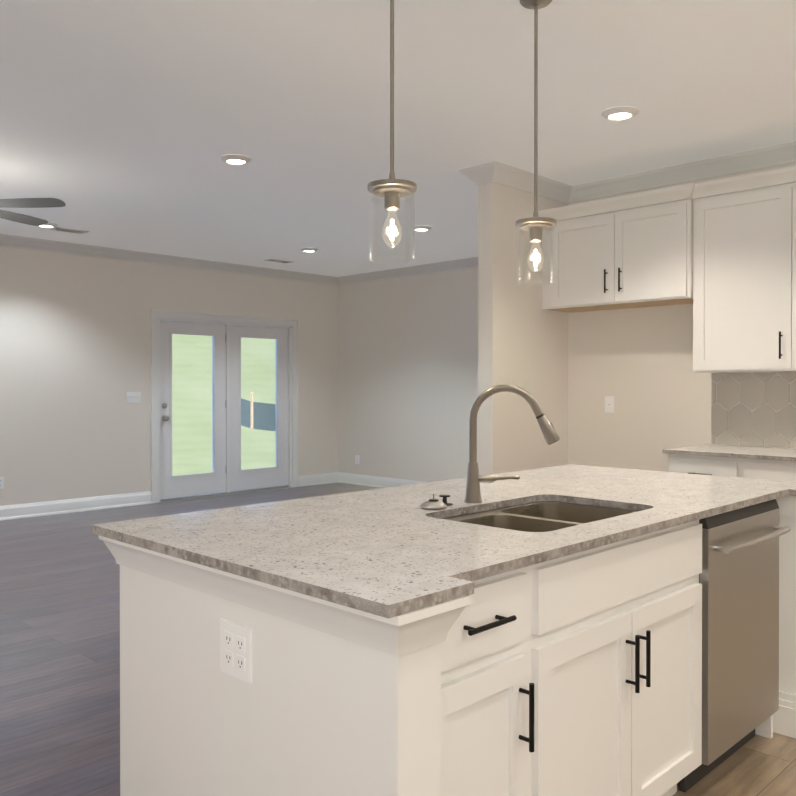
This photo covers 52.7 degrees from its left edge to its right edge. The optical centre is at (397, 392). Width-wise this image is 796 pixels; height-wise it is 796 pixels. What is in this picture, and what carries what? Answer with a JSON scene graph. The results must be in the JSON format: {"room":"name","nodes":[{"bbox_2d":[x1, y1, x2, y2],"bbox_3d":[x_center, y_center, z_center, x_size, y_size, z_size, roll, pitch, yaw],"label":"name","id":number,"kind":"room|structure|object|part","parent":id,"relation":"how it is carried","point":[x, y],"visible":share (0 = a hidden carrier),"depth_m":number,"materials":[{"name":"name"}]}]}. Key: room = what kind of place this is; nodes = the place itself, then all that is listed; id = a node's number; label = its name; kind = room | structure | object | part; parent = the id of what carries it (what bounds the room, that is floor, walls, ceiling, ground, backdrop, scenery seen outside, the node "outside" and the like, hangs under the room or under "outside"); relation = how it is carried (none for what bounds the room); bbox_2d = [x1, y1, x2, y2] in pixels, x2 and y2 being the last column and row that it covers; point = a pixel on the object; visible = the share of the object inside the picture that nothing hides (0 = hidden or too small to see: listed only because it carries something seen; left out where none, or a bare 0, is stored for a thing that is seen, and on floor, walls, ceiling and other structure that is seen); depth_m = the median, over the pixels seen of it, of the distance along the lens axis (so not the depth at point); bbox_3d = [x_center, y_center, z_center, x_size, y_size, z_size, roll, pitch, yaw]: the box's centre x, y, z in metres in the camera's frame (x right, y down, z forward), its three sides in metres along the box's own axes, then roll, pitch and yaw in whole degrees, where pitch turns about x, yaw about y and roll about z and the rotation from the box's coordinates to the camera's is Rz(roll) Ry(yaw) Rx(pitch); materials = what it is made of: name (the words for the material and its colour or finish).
{"room":"kitchen","nodes":[
{"label":"kitchen","id":0,"kind":"room"},
{"bbox_2d":[0,246,339,505],"bbox_3d":[-3.843,-0.139,7.819,0.203,2.740,8.770,0,1,45],"label":"wall","id":1,"kind":"structure","parent":0,"point":[79,333],"depth_m":8.77,"materials":[{"name":"beige paint"}]},
{"bbox_2d":[0,477,3,488],"bbox_3d":[-3.829,0.872,7.736,0.006,0.115,0.072,0,1,45],"label":"outlet","id":2,"kind":"object","parent":1,"relation":"attached to","point":[1,482],"visible":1,"depth_m":7.75,"materials":[{"name":"white plastic"}]},
{"bbox_2d":[0,491,152,520],"bbox_3d":[-4.785,1.171,6.752,0.027,0.136,5.915,0,1,45],"label":"baseboard","id":3,"kind":"structure","parent":1,"relation":"attached to","point":[18,511],"depth_m":8.24,"materials":[{"name":"white paint"}]},
{"bbox_2d":[127,392,140,402],"bbox_3d":[-2.858,0.054,8.710,0.016,0.115,0.165,0,1,45],"label":"light switch","id":4,"kind":"object","parent":1,"relation":"attached to","point":[133,397],"visible":1,"depth_m":8.71,"materials":[{"name":"white plastic"}]},
{"bbox_2d":[0,234,338,285],"bbox_3d":[-3.769,-1.459,7.715,0.098,0.098,8.560,0,1,45],"label":"crown molding","id":5,"kind":"structure","parent":1,"relation":"attached to","point":[5,239],"depth_m":8.82,"materials":[{"name":"white paint"}]},
{"bbox_3d":[-2.054,0.140,9.631,0.006,1.615,1.485,0,1,45],"label":"patio door glass","id":6,"kind":"part","parent":1,"relation":"part of","materials":[{"name":"clear glass"}]},
{"bbox_3d":[-2.058,0.148,9.635,0.203,2.139,2.038,0,1,45],"label":"patio door frame","id":7,"kind":"part","parent":1,"relation":"part of","materials":[{"name":"white paint"}]},
{"bbox_2d":[298,472,337,486],"bbox_3d":[-1.055,1.143,10.545,0.027,0.136,0.665,0,1,45],"label":"baseboard","id":8,"kind":"structure","parent":1,"relation":"attached to","point":[326,478],"depth_m":10.54,"materials":[{"name":"white paint"}]},
{"bbox_2d":[0,483,795,795],"bbox_3d":[0.101,1.285,3.896,10.999,0.050,8.990,0,1,45],"label":"floor","id":9,"kind":"structure","parent":0,"point":[59,654],"depth_m":3.73,"materials":[{"name":"laminate"}]},
{"bbox_2d":[99,496,795,795],"bbox_3d":[0.410,0.824,2.616,1.140,0.892,2.326,0,1,45],"label":"kitchen island","id":10,"kind":"object","parent":9,"relation":"on","point":[576,630],"depth_m":1.93,"materials":[{"name":"white paint"}]},
{"bbox_2d":[92,464,795,619],"bbox_3d":[0.407,0.366,2.617,1.137,0.023,2.364,0,1,45],"label":"island countertop","id":11,"kind":"structure","parent":10,"relation":"on","point":[373,552],"depth_m":2.06,"materials":[{"name":"grey stone"}]},
{"bbox_2d":[424,384,559,503],"bbox_3d":[0.295,0.165,2.529,0.274,0.381,0.384,0,1,45],"label":"faucet","id":12,"kind":"object","parent":11,"relation":"on","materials":[{"name":"silver metal"}]},
{"bbox_2d":[436,496,639,531],"bbox_3d":[0.436,0.481,2.424,0.466,0.229,0.700,0,1,45],"label":"sink","id":13,"kind":"object","parent":11,"relation":"in","point":[541,513],"depth_m":2.63,"materials":[{"name":"silver metal"}]},
{"bbox_2d":[662,444,795,481],"bbox_3d":[2.228,0.798,4.570,1.235,0.914,0.656,0,1,45],"label":"base cabinet","id":14,"kind":"object","parent":9,"relation":"on","point":[767,463],"visible":0.15,"depth_m":4.55,"materials":[{"name":"white paint"}]},
{"bbox_2d":[662,444,795,468],"bbox_3d":[2.234,0.352,4.573,1.235,0.022,0.640,0,1,45],"label":"countertop","id":15,"kind":"structure","parent":14,"relation":"on","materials":[{"name":"stone"}]},
{"bbox_2d":[0,0,795,276],"bbox_3d":[0.349,-1.532,4.213,11.120,0.100,9.820,0,1,45],"label":"ceiling","id":16,"kind":"structure","parent":0,"point":[126,124],"depth_m":4.20,"materials":[{"name":"white paint"}]},
{"bbox_2d":[0,198,65,225],"bbox_3d":[-2.906,-1.149,5.293,1.307,0.681,1.340,0,1,45],"label":"ceiling fan","id":17,"kind":"object","parent":16,"relation":"hanging from","point":[27,203],"visible":1,"depth_m":5.27,"materials":[{"name":"wood"}]},
{"bbox_2d":[39,222,57,227],"bbox_3d":[-3.142,-1.491,7.182,0.196,0.026,0.196,0,1,45],"label":"recessed light","id":18,"kind":"object","parent":16,"relation":"in","point":[50,225],"visible":0.69,"depth_m":7.17,"materials":[{"name":"white paint"}]},
{"bbox_2d":[50,227,88,233],"bbox_3d":[-3.052,-1.502,7.473,0.150,0.008,0.300,0,1,45],"label":"ceiling vent","id":19,"kind":"object","parent":16,"relation":"in","point":[68,230],"visible":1,"depth_m":7.45,"materials":[{"name":"grey metal"}]},
{"bbox_2d":[220,154,251,164],"bbox_3d":[-1.031,-1.476,5.121,0.196,0.026,0.196,0,1,45],"label":"recessed light","id":20,"kind":"object","parent":16,"relation":"in","point":[233,159],"visible":1,"depth_m":5.08,"materials":[{"name":"white paint"}]},
{"bbox_2d":[264,259,292,262],"bbox_3d":[-1.378,-1.516,9.290,0.150,0.008,0.300,0,1,45],"label":"ceiling vent","id":21,"kind":"object","parent":16,"relation":"in","point":[278,260],"visible":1,"depth_m":9.30,"materials":[{"name":"grey metal"}]},
{"bbox_2d":[300,248,317,252],"bbox_3d":[-0.940,-1.501,8.509,0.196,0.026,0.196,0,1,45],"label":"recessed light","id":22,"kind":"object","parent":16,"relation":"in","point":[309,250],"visible":0.98,"depth_m":8.45,"materials":[{"name":"white paint"}]},
{"bbox_2d":[367,0,416,262],"bbox_3d":[-0.018,-0.938,2.461,0.151,1.061,0.151,0,1,45],"label":"pendant light","id":23,"kind":"object","parent":16,"relation":"hanging from","point":[392,190],"visible":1,"depth_m":2.46,"materials":[{"name":"clear glass"}]},
{"bbox_2d":[411,225,431,231],"bbox_3d":[0.216,-1.492,7.345,0.196,0.026,0.196,0,1,45],"label":"recessed light","id":24,"kind":"object","parent":16,"relation":"in","point":[421,228],"visible":0.83,"depth_m":7.29,"materials":[{"name":"white paint"}]},
{"bbox_2d":[515,0,555,283],"bbox_3d":[0.515,-0.942,3.003,0.151,1.061,0.151,0,1,45],"label":"pendant light","id":25,"kind":"object","parent":16,"relation":"hanging from","point":[535,225],"visible":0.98,"depth_m":3.00,"materials":[{"name":"clear glass"}]},
{"bbox_2d":[601,106,638,120],"bbox_3d":[1.176,-1.469,4.256,0.196,0.026,0.196,0,1,45],"label":"recessed light","id":26,"kind":"object","parent":16,"relation":"in","point":[620,113],"visible":1,"depth_m":4.22,"materials":[{"name":"white paint"}]},
{"bbox_2d":[340,246,547,481],"bbox_3d":[0.981,-0.149,9.142,4.845,2.740,0.120,0,1,45],"label":"wall","id":27,"kind":"structure","parent":0,"point":[390,378],"depth_m":9.61,"materials":[{"name":"beige paint"}]},
{"bbox_2d":[355,455,358,463],"bbox_3d":[-0.535,0.881,10.550,0.072,0.115,0.006,0,1,45],"label":"outlet","id":28,"kind":"object","parent":27,"relation":"attached to","point":[356,459],"visible":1,"depth_m":10.55,"materials":[{"name":"white plastic"}]},
{"bbox_2d":[338,472,426,487],"bbox_3d":[0.878,1.153,9.148,4.745,0.136,0.027,0,1,45],"label":"baseboard","id":29,"kind":"structure","parent":27,"relation":"attached to","point":[348,478],"depth_m":10.33,"materials":[{"name":"white paint"}]},
{"bbox_2d":[336,257,477,284],"bbox_3d":[0.893,-1.469,9.065,4.635,0.098,0.098,0,1,45],"label":"crown molding","id":30,"kind":"structure","parent":27,"relation":"attached to","point":[472,262],"depth_m":9.79,"materials":[{"name":"white paint"}]},
{"bbox_2d":[472,182,495,474],"bbox_3d":[0.583,-0.121,5.368,0.120,2.740,0.002,0,1,45],"label":"wall","id":31,"kind":"structure","parent":0,"point":[486,269],"depth_m":5.36,"materials":[{"name":"beige paint"}]},
{"bbox_2d":[458,166,479,184],"bbox_3d":[1.462,-1.449,6.396,0.113,0.098,2.908,0,1,45],"label":"crown molding","id":32,"kind":"structure","parent":31,"relation":"attached to","point":[470,172],"depth_m":5.37,"materials":[{"name":"white paint"}]},
{"bbox_2d":[476,161,571,203],"bbox_3d":[0.901,-1.443,5.538,0.113,0.098,0.898,0,1,45],"label":"crown molding","id":33,"kind":"structure","parent":31,"relation":"attached to","point":[523,180],"depth_m":5.46,"materials":[{"name":"white paint"}]},
{"bbox_2d":[548,162,795,471],"bbox_3d":[3.405,-0.110,3.947,6.135,2.740,0.150,0,1,45],"label":"wall","id":34,"kind":"structure","parent":0,"point":[642,357],"depth_m":5.64,"materials":[{"name":"beige paint"}]},
{"bbox_2d":[605,396,613,412],"bbox_3d":[1.507,0.086,5.732,0.072,0.115,0.006,0,1,45],"label":"outlet","id":35,"kind":"object","parent":34,"relation":"attached to","point":[609,404],"visible":1,"depth_m":5.73,"materials":[{"name":"white plastic"}]},
{"bbox_2d":[538,183,693,312],"bbox_3d":[1.528,-0.931,5.456,1.091,0.688,0.359,0,1,45],"label":"upper cabinet","id":36,"kind":"object","parent":34,"relation":"attached to","point":[636,250],"depth_m":5.27,"materials":[{"name":"white paint"}]},
{"bbox_2d":[572,141,795,202],"bbox_3d":[3.331,-1.430,3.864,5.895,0.098,0.098,0,1,45],"label":"crown molding","id":37,"kind":"structure","parent":34,"relation":"attached to","point":[785,153],"depth_m":5.26,"materials":[{"name":"white paint"}]},
{"bbox_2d":[690,165,795,372],"bbox_3d":[2.345,-0.696,4.674,1.168,1.146,0.330,0,1,45],"label":"upper cabinet","id":38,"kind":"object","parent":34,"relation":"attached to","point":[719,255],"depth_m":4.74,"materials":[{"name":"white paint"}]},
{"bbox_2d":[711,372,795,447],"bbox_3d":[2.453,0.108,4.785,1.202,0.461,0.028,0,1,45],"label":"tile backsplash","id":39,"kind":"structure","parent":34,"relation":"attached to","point":[753,408],"depth_m":5.02,"materials":[{"name":"white tile"}]},
{"label":"outside","id":40,"kind":"structure","parent":0,"visible":0},
{"bbox_2d":[165,334,289,501],"bbox_3d":[-13.784,-5.276,22.019,34.000,13.263,56.000,0,1,45],"label":"lawn","id":41,"kind":"structure","parent":40,"point":[186,363],"depth_m":15.94,"materials":[{"name":"green plant"}]},
{"bbox_2d":[241,392,275,430],"bbox_3d":[-2.566,0.306,15.506,0.590,0.961,1.520,0,1,45],"label":"fence","id":42,"kind":"object","parent":41,"relation":"on","point":[259,415],"depth_m":15.20,"materials":[{"name":"grey wood"}]}
]}

